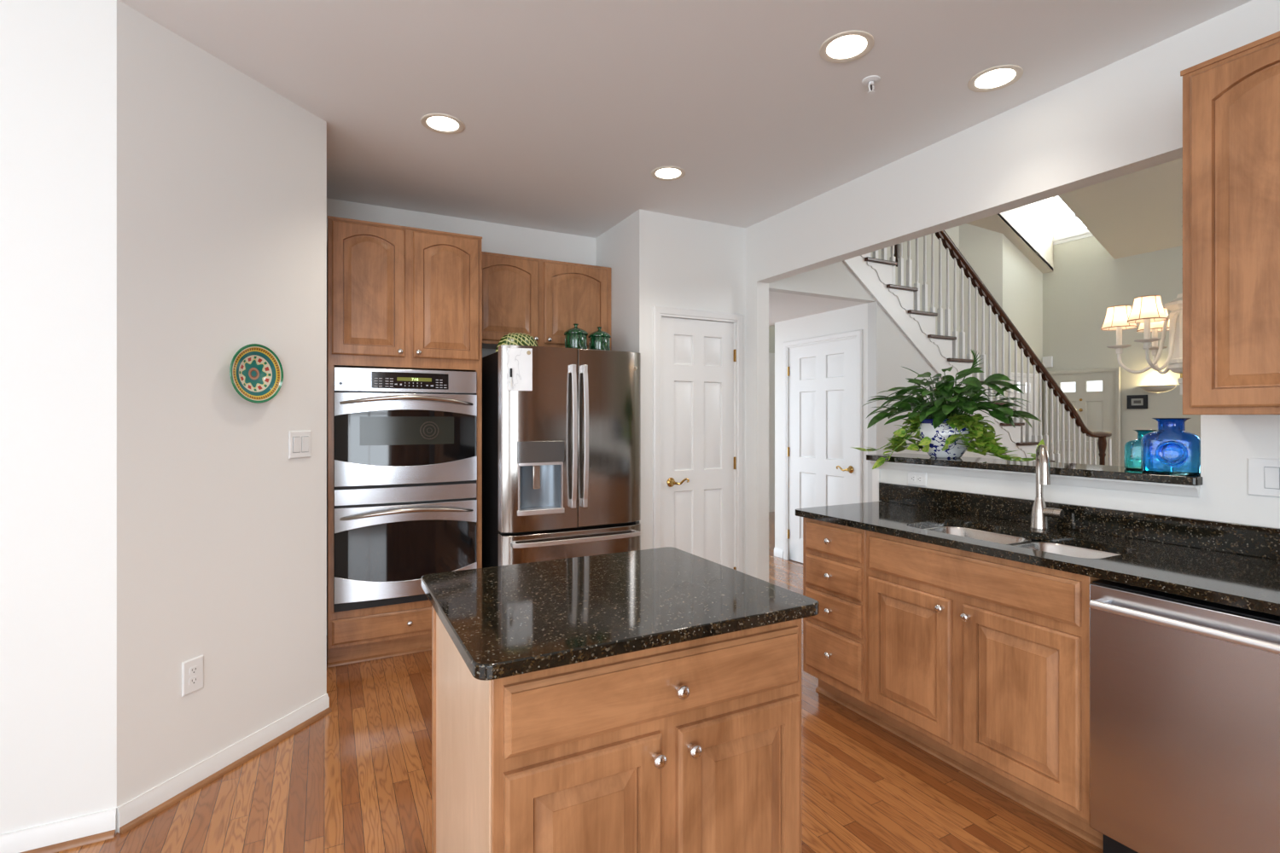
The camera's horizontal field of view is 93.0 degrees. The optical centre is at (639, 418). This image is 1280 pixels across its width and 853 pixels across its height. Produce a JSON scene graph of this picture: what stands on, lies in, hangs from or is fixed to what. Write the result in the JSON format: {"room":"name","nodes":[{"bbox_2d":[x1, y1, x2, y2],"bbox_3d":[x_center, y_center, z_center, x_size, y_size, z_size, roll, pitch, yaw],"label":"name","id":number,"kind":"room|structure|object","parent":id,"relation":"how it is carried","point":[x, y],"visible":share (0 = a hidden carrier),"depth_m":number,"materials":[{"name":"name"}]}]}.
{"room":"kitchen","nodes":[
{"label":"kitchen","id":0,"kind":"room"},
{"bbox_2d":[0,0,90,834],"bbox_3d":[-2.986,-0.008,1.431,2.621,2.770,0.107,0,0,-27],"label":"wall","id":1,"kind":"structure","parent":0,"point":[45,44],"depth_m":1.93,"materials":[{"name":"white paint"}]},
{"bbox_2d":[0,693,329,852],"bbox_3d":[-2.595,1.336,1.645,3.280,0.082,0.506,0,0,-38],"label":"baseboard","id":2,"kind":"structure","parent":1,"relation":"attached to","point":[26,840],"depth_m":2.10,"materials":[{"name":"white paint"}]},
{"bbox_2d":[19,707,331,852],"bbox_3d":[-2.583,1.368,1.635,3.293,0.018,0.511,0,0,-38],"label":"trim","id":3,"kind":"structure","parent":1,"relation":"attached to","point":[109,834],"depth_m":2.17,"materials":[{"name":"brown wood"}]},
{"bbox_2d":[90,0,326,814],"bbox_3d":[-1.744,-0.008,2.988,0.494,2.770,1.961,0,0,-9],"label":"wall","id":4,"kind":"structure","parent":0,"point":[208,183],"depth_m":2.26,"materials":[{"name":"white paint"}]},
{"bbox_2d":[181,655,203,697],"bbox_3d":[-1.659,0.956,2.256,0.008,0.124,0.078,0,0,18],"label":"wall outlet","id":5,"kind":"object","parent":4,"relation":"attached to","point":[192,670],"visible":1,"depth_m":2.25,"materials":[{"name":"white plastic"}]},
{"bbox_2d":[189,665,197,674],"bbox_3d":[-1.656,0.936,2.255,0.002,0.028,0.032,0,0,18],"label":"receptacle","id":6,"kind":"object","parent":5,"relation":"attached to","point":[193,669],"depth_m":2.25,"materials":[{"name":"white plastic"}]},
{"bbox_2d":[189,675,197,686],"bbox_3d":[-1.656,0.976,2.255,0.002,0.028,0.032,0,0,18],"label":"receptacle","id":7,"kind":"object","parent":5,"relation":"attached to","point":[193,679],"depth_m":2.25,"materials":[{"name":"white plastic"}]},
{"bbox_2d":[229,343,283,403],"bbox_3d":[-1.573,-0.181,2.483,0.033,0.242,0.242,0,0,17],"label":"decorative plate","id":8,"kind":"object","parent":4,"relation":"attached to","point":[256,372],"visible":1,"depth_m":2.49,"materials":[{"name":"ceramic"}]},
{"bbox_2d":[288,430,310,459],"bbox_3d":[-1.513,0.118,2.710,0.012,0.121,0.116,0,0,18],"label":"light switch","id":9,"kind":"object","parent":4,"relation":"attached to","point":[299,441],"visible":1,"depth_m":2.70,"materials":[{"name":"white plastic"}]},
{"bbox_2d":[326,197,596,635],"bbox_3d":[-1.236,-0.008,4.294,1.967,2.770,0.100,0,0,-27],"label":"wall","id":10,"kind":"structure","parent":0,"point":[497,238],"depth_m":4.30,"materials":[{"name":"white paint"}]},
{"bbox_2d":[481,251,610,350],"bbox_3d":[-0.712,-0.796,4.316,1.012,0.607,0.340,0,0,-27],"label":"upper cabinet","id":11,"kind":"object","parent":10,"relation":"attached to","point":[543,299],"visible":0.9,"depth_m":4.19,"materials":[{"name":"brown wood"}]},
{"bbox_2d":[54,512,1103,852],"bbox_3d":[2.109,1.402,3.857,13.900,0.050,11.500,0,0,-27],"label":"floor","id":12,"kind":"structure","parent":0,"point":[357,778],"depth_m":2.23,"materials":[{"name":"brown wood"}]},
{"bbox_2d":[326,215,482,667],"bbox_3d":[-1.457,0.139,3.745,0.835,2.477,0.654,0,0,-27],"label":"tall cabinet","id":13,"kind":"object","parent":12,"relation":"on","point":[399,297],"visible":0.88,"depth_m":3.46,"materials":[{"name":"brown wood"}]},
{"bbox_2d":[334,366,477,612],"bbox_3d":[-1.419,0.391,3.665,0.766,1.336,0.628,0,0,-27],"label":"double wall oven","id":14,"kind":"object","parent":13,"relation":"in","point":[405,457],"visible":0.98,"depth_m":3.43,"materials":[{"name":"silver metal"}]},
{"bbox_2d":[482,345,640,568],"bbox_3d":[-0.557,0.477,4.037,0.913,1.800,0.882,0,0,-27],"label":"refrigerator","id":15,"kind":"object","parent":12,"relation":"on","point":[561,456],"visible":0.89,"depth_m":3.68,"materials":[{"name":"silver metal"}]},
{"bbox_2d":[495,332,538,352],"bbox_3d":[-0.747,-0.462,3.736,0.287,0.123,0.158,0,0,-27],"label":"dish","id":16,"kind":"object","parent":15,"relation":"on","point":[513,339],"visible":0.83,"depth_m":3.68,"materials":[{"name":"ceramic"}]},
{"bbox_2d":[506,348,532,390],"bbox_3d":[-0.697,-0.282,3.523,0.145,0.248,0.019,0,0,-16],"label":"notepad","id":17,"kind":"object","parent":15,"relation":"attached to","point":[519,360],"visible":1,"depth_m":3.53,"materials":[{"name":"white paper"}]},
{"bbox_2d":[517,506,564,516],"bbox_3d":[-0.601,0.554,3.620,0.284,0.030,0.101,0,0,-27],"label":"shelf","id":18,"kind":"object","parent":15,"relation":"attached to","point":[521,511],"depth_m":3.60,"materials":[{"name":"grey metal"}]},
{"bbox_2d":[564,323,587,349],"bbox_3d":[-0.415,-0.504,3.932,0.158,0.211,0.158,0,0,-27],"label":"lidded jar","id":19,"kind":"object","parent":15,"relation":"on","point":[575,337],"visible":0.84,"depth_m":3.87,"materials":[{"name":"green ceramic"}]},
{"bbox_2d":[587,326,610,350],"bbox_3d":[-0.269,-0.501,4.030,0.153,0.205,0.153,0,0,-27],"label":"lidded jar","id":20,"kind":"object","parent":15,"relation":"on","point":[599,340],"visible":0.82,"depth_m":3.97,"materials":[{"name":"green ceramic"}]},
{"bbox_2d":[431,605,801,852],"bbox_3d":[-0.085,0.932,1.633,0.799,0.890,0.720,0,0,-27],"label":"kitchen island","id":21,"kind":"object","parent":12,"relation":"on","point":[694,746],"visible":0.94,"depth_m":1.36,"materials":[{"name":"brown wood"}]},
{"bbox_2d":[421,546,819,680],"bbox_3d":[-0.092,0.472,1.639,0.853,0.030,0.743,0,0,-27],"label":"island countertop","id":22,"kind":"structure","parent":21,"relation":"on","point":[509,620],"depth_m":1.48,"materials":[{"name":"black stone"}]},
{"bbox_2d":[802,517,881,725],"bbox_3d":[1.147,0.933,2.984,0.652,0.888,0.392,0,0,-27],"label":"base cabinet","id":23,"kind":"object","parent":12,"relation":"on","point":[834,555],"visible":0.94,"depth_m":2.82,"materials":[{"name":"brown wood"}]},
{"bbox_2d":[843,230,1111,465],"bbox_3d":[2.889,-0.719,6.000,4.940,4.206,1.125,0,0,-27],"label":"staircase","id":24,"kind":"structure","parent":12,"relation":"on","point":[877,276],"depth_m":5.50,"materials":[{"name":"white wood"}]},
{"bbox_2d":[865,530,1103,849],"bbox_3d":[1.443,0.933,2.416,0.654,0.888,0.890,0,0,-27],"label":"base cabinet","id":25,"kind":"object","parent":12,"relation":"on","point":[980,663],"visible":0.8,"depth_m":2.18,"materials":[{"name":"brown wood"}]},
{"bbox_2d":[1089,579,1279,852],"bbox_3d":[1.765,0.943,1.738,0.644,0.868,0.599,0,0,-27],"label":"dishwasher","id":26,"kind":"object","parent":12,"relation":"on","point":[1184,691],"visible":0.98,"depth_m":1.68,"materials":[{"name":"silver metal"}]},
{"bbox_3d":[2.219,0.933,0.921,0.653,0.888,1.260,0,0,-27],"label":"base cabinet","id":27,"kind":"object","parent":12,"relation":"on","visible":0},
{"bbox_2d":[795,500,1279,616],"bbox_3d":[1.794,0.473,1.787,0.655,0.030,3.197,0,0,-27],"label":"countertop","id":28,"kind":"structure","parent":27,"relation":"on","point":[1246,582],"depth_m":2.03,"materials":[{"name":"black stone"}]},
{"bbox_2d":[924,526,1119,558],"bbox_3d":[1.434,0.581,2.359,0.368,0.183,0.764,0,0,-27],"label":"sink","id":29,"kind":"object","parent":28,"relation":"in","point":[1058,549],"visible":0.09,"depth_m":2.38,"materials":[{"name":"silver metal"}]},
{"bbox_2d":[1029,444,1064,529],"bbox_3d":[1.630,0.283,2.468,0.150,0.350,0.128,0,0,-27],"label":"kitchen faucet","id":30,"kind":"object","parent":28,"relation":"on","point":[1039,514],"visible":1,"depth_m":2.48,"materials":[{"name":"silver metal"}]},
{"bbox_2d":[1029,497,1049,529],"bbox_3d":[1.652,0.393,2.513,0.068,0.130,0.068,0,0,-27],"label":"faucet","id":31,"kind":"object","parent":30,"relation":"attached to","point":[1039,514],"depth_m":2.49,"materials":[{"name":"silver metal"}]},
{"bbox_2d":[596,209,745,573],"bbox_3d":[0.195,-0.008,4.626,0.878,2.770,0.830,0,0,-27],"label":"wall","id":32,"kind":"structure","parent":0,"point":[654,258],"depth_m":4.24,"materials":[{"name":"white paint"}]},
{"bbox_2d":[652,305,743,572],"bbox_3d":[0.419,0.310,4.268,0.746,2.133,0.093,0,0,-27],"label":"door","id":33,"kind":"structure","parent":32,"relation":"in","point":[695,462],"depth_m":4.27,"materials":[{"name":"white paint"}]},
{"bbox_2d":[119,0,1251,238],"bbox_3d":[-0.507,-1.443,0.373,6.045,0.100,7.730,0,0,-27],"label":"ceiling","id":34,"kind":"structure","parent":0,"point":[567,109],"depth_m":2.52,"materials":[{"name":"white paint"}]},
{"bbox_2d":[420,113,464,133],"bbox_3d":[-0.933,-1.390,2.875,0.196,0.006,0.196,0,0,-27],"label":"recessed light","id":35,"kind":"object","parent":34,"relation":"in","point":[439,123],"visible":1,"depth_m":2.87,"materials":[{"name":"beige"}]},
{"bbox_2d":[651,166,685,180],"bbox_3d":[0.160,-1.390,3.456,0.196,0.006,0.196,0,0,-27],"label":"recessed light","id":36,"kind":"object","parent":34,"relation":"in","point":[665,173],"visible":1,"depth_m":3.46,"materials":[{"name":"beige"}]},
{"bbox_2d":[819,30,874,63],"bbox_3d":[0.775,-1.390,2.280,0.196,0.006,0.196,0,0,-27],"label":"recessed light","id":37,"kind":"object","parent":34,"relation":"in","point":[847,46],"visible":1,"depth_m":2.27,"materials":[{"name":"beige"}]},
{"bbox_2d":[861,75,880,94],"bbox_3d":[0.953,-1.367,2.505,0.072,0.052,0.072,0,0,-27],"label":"sprinkler head","id":38,"kind":"object","parent":34,"relation":"attached to","point":[876,78],"visible":1,"depth_m":2.50},
{"bbox_2d":[967,64,1023,92],"bbox_3d":[1.456,-1.390,2.492,0.196,0.006,0.196,0,0,-27],"label":"recessed light","id":39,"kind":"object","parent":34,"relation":"in","point":[997,78],"visible":1,"depth_m":2.49,"materials":[{"name":"beige"}]},
{"bbox_2d":[768,290,866,325],"bbox_3d":[0.711,-0.978,6.173,1.245,0.050,3.100,0,0,-27],"label":"ceiling","id":40,"kind":"structure","parent":0,"point":[782,306],"depth_m":5.16,"materials":[{"name":"white paint"}]},
{"bbox_2d":[768,302,867,559],"bbox_3d":[2.546,0.212,7.353,3.300,2.330,3.500,0,0,-27],"label":"wall","id":41,"kind":"structure","parent":0,"point":[855,317],"depth_m":5.97,"materials":[{"name":"white paint"}]},
{"bbox_2d":[773,547,783,558],"bbox_3d":[0.450,1.336,6.567,1.145,0.082,1.960,0,0,-27],"label":"baseboard","id":42,"kind":"structure","parent":41,"relation":"attached to","point":[777,552],"depth_m":6.01,"materials":[{"name":"white paint"}]},
{"bbox_2d":[783,329,862,563],"bbox_3d":[1.633,0.317,5.519,0.093,2.121,0.980,0,0,-27],"label":"door","id":43,"kind":"structure","parent":41,"relation":"in","point":[826,379],"depth_m":5.51,"materials":[{"name":"white paint"}]},
{"bbox_2d":[768,261,1005,502],"bbox_3d":[2.813,-0.087,5.468,4.325,2.928,0.090,0,0,-27],"label":"wall","id":44,"kind":"structure","parent":0,"point":[889,350],"depth_m":5.00,"materials":[{"name":"white paint"}]},
{"bbox_2d":[768,223,1042,436],"bbox_3d":[2.747,-1.273,9.412,7.834,5.300,1.191,0,0,-14],"label":"wall","id":45,"kind":"structure","parent":0,"point":[1015,283],"depth_m":9.60,"materials":[{"name":"white paint"}]},
{"bbox_2d":[870,225,959,358],"bbox_3d":[2.599,-1.273,6.546,2.450,5.300,0.100,0,0,-27],"label":"wall","id":46,"kind":"structure","parent":0,"point":[953,233],"depth_m":6.88,"materials":[{"name":"white paint"}]},
{"bbox_2d":[745,0,1279,581],"bbox_3d":[2.224,-0.058,1.792,0.110,2.870,7.730,0,0,-27],"label":"wall","id":47,"kind":"structure","parent":0,"point":[1123,117],"depth_m":2.69,"materials":[{"name":"white paint"}]},
{"bbox_2d":[872,468,880,501],"bbox_3d":[1.321,0.829,3.396,0.013,1.096,0.048,0,0,-27],"label":"trim","id":48,"kind":"structure","parent":47,"relation":"attached to","point":[876,472],"depth_m":3.39,"materials":[{"name":"white paint"}]},
{"bbox_2d":[907,471,926,487],"bbox_3d":[1.443,0.318,3.167,0.008,0.070,0.115,0,0,-27],"label":"wall outlet","id":49,"kind":"object","parent":47,"relation":"attached to","point":[913,478],"visible":1,"depth_m":3.16,"materials":[{"name":"white plastic"}]},
{"bbox_2d":[910,475,915,482],"bbox_3d":[1.431,0.318,3.183,0.002,0.032,0.028,0,0,-27],"label":"receptacle","id":50,"kind":"object","parent":49,"relation":"attached to","point":[912,477],"depth_m":3.18,"materials":[{"name":"white plastic"}]},
{"bbox_2d":[917,476,922,482],"bbox_3d":[1.449,0.318,3.149,0.002,0.032,0.028,0,0,-27],"label":"receptacle","id":51,"kind":"object","parent":49,"relation":"attached to","point":[919,478],"depth_m":3.15,"materials":[{"name":"white plastic"}]},
{"bbox_2d":[866,453,1202,485],"bbox_3d":[1.752,0.222,2.846,0.335,0.030,1.465,0,0,-27],"label":"bar ledge","id":52,"kind":"object","parent":47,"relation":"attached to","point":[1120,473],"visible":0.8,"depth_m":2.63,"materials":[{"name":"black stone"}]},
{"bbox_2d":[849,349,1044,469],"bbox_3d":[1.613,-0.033,3.161,0.596,0.627,1.013,0,0,-27],"label":"potted plant","id":53,"kind":"object","parent":52,"relation":"on","point":[943,428],"visible":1,"depth_m":3.07,"materials":[{"name":"green plant"}]},
{"bbox_2d":[1123,430,1157,469],"bbox_3d":[2.047,0.128,2.448,0.150,0.158,0.085,0,0,41],"label":"glass decanter","id":54,"kind":"object","parent":52,"relation":"on","point":[1132,448],"visible":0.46,"depth_m":2.44,"materials":[{"name":"teal glass"}]},
{"bbox_2d":[1140,418,1200,474],"bbox_3d":[2.004,0.103,2.292,0.172,0.206,0.115,0,0,45],"label":"vase","id":55,"kind":"object","parent":52,"relation":"on","point":[1170,449],"visible":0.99,"depth_m":2.26,"materials":[{"name":"blue glass"}]},
{"bbox_2d":[869,460,1199,497],"bbox_3d":[1.632,0.260,2.775,0.032,0.043,1.436,0,0,-27],"label":"trim","id":56,"kind":"structure","parent":47,"relation":"attached to","point":[1138,486],"depth_m":2.52,"materials":[{"name":"white paint"}]},
{"bbox_2d":[878,482,1279,560],"bbox_3d":[2.072,0.407,1.940,0.022,0.100,3.213,0,0,-27],"label":"backsplash","id":57,"kind":"structure","parent":47,"relation":"attached to","point":[1256,541],"depth_m":2.36,"materials":[{"name":"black stone"}]},
{"bbox_2d":[1180,30,1279,415],"bbox_3d":[2.041,-0.555,1.609,0.382,1.090,0.866,0,0,-27],"label":"upper cabinet","id":58,"kind":"object","parent":47,"relation":"attached to","point":[1231,99],"visible":1,"depth_m":1.81,"materials":[{"name":"brown wood"}]},
{"bbox_2d":[1247,457,1279,497],"bbox_3d":[2.058,0.195,1.978,0.012,0.125,0.122,0,0,-27],"label":"light switch","id":59,"kind":"object","parent":47,"relation":"attached to","point":[1263,474],"visible":1,"depth_m":1.99,"materials":[{"name":"white plastic"}]},
{"bbox_2d":[966,157,1182,273],"bbox_3d":[4.457,-3.153,6.035,7.765,1.660,9.800,0,0,-27],"label":"ceiling","id":60,"kind":"structure","parent":0,"point":[1140,212],"depth_m":8.40,"materials":[{"name":"beige paint"}]},
{"bbox_2d":[1100,168,1182,395],"bbox_3d":[2.866,-2.022,3.193,0.701,3.799,0.681,0,0,-27],"label":"chandelier","id":61,"kind":"object","parent":60,"relation":"hanging from","point":[1149,311],"visible":0.32,"depth_m":3.19,"materials":[{"name":"white ceramic"}]},
{"bbox_2d":[1042,235,1200,466],"bbox_3d":[7.849,-0.758,7.798,0.120,4.270,9.800,0,0,-27],"label":"wall","id":62,"kind":"structure","parent":0,"point":[1085,280],"depth_m":9.15,"materials":[{"name":"white paint"}]},
{"bbox_2d":[1042,356,1053,367],"bbox_3d":[6.652,-0.913,9.914,0.049,0.180,0.140,0,0,-27],"label":"door chime","id":63,"kind":"object","parent":62,"relation":"attached to","point":[1047,361],"visible":0.8,"depth_m":9.88,"materials":[{"name":"white plastic"}]},
{"bbox_2d":[1052,195,1093,245],"bbox_3d":[6.929,-3.363,9.480,0.100,1.120,0.874,0,0,-27],"label":"window","id":64,"kind":"structure","parent":62,"relation":"in","point":[1067,227],"depth_m":9.72,"materials":[{"name":"white glass"}]},
{"bbox_2d":[1044,366,1120,465],"bbox_3d":[6.875,0.309,9.472,0.073,2.136,1.062,0,0,-27],"label":"door","id":65,"kind":"structure","parent":62,"relation":"in","point":[1096,397],"depth_m":9.35,"materials":[{"name":"beige paint"}]},
{"bbox_2d":[1126,395,1147,408],"bbox_3d":[7.230,-0.233,8.834,0.020,0.200,0.250,0,0,-27],"label":"picture frame","id":66,"kind":"object","parent":62,"relation":"attached to","point":[1132,401],"visible":1,"depth_m":8.83,"materials":[{"name":"black wood"}]},
{"bbox_2d":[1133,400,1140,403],"bbox_3d":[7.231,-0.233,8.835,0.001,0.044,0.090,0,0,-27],"label":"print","id":67,"kind":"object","parent":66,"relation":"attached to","point":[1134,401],"depth_m":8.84,"materials":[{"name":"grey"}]},
{"bbox_2d":[1131,398,1143,405],"bbox_3d":[7.232,-0.233,8.835,0.002,0.100,0.150,0,0,-27],"label":"print","id":68,"kind":"object","parent":66,"relation":"attached to","point":[1134,401],"depth_m":8.83,"materials":[{"name":"grey paper"}]},
{"bbox_2d":[1140,384,1176,392],"bbox_3d":[7.294,-0.413,8.591,0.130,0.100,0.420,0,0,-27],"label":"wall sconce","id":69,"kind":"object","parent":62,"relation":"attached to","point":[1155,388],"visible":1,"depth_m":8.54,"materials":[{"name":"beige glass"}]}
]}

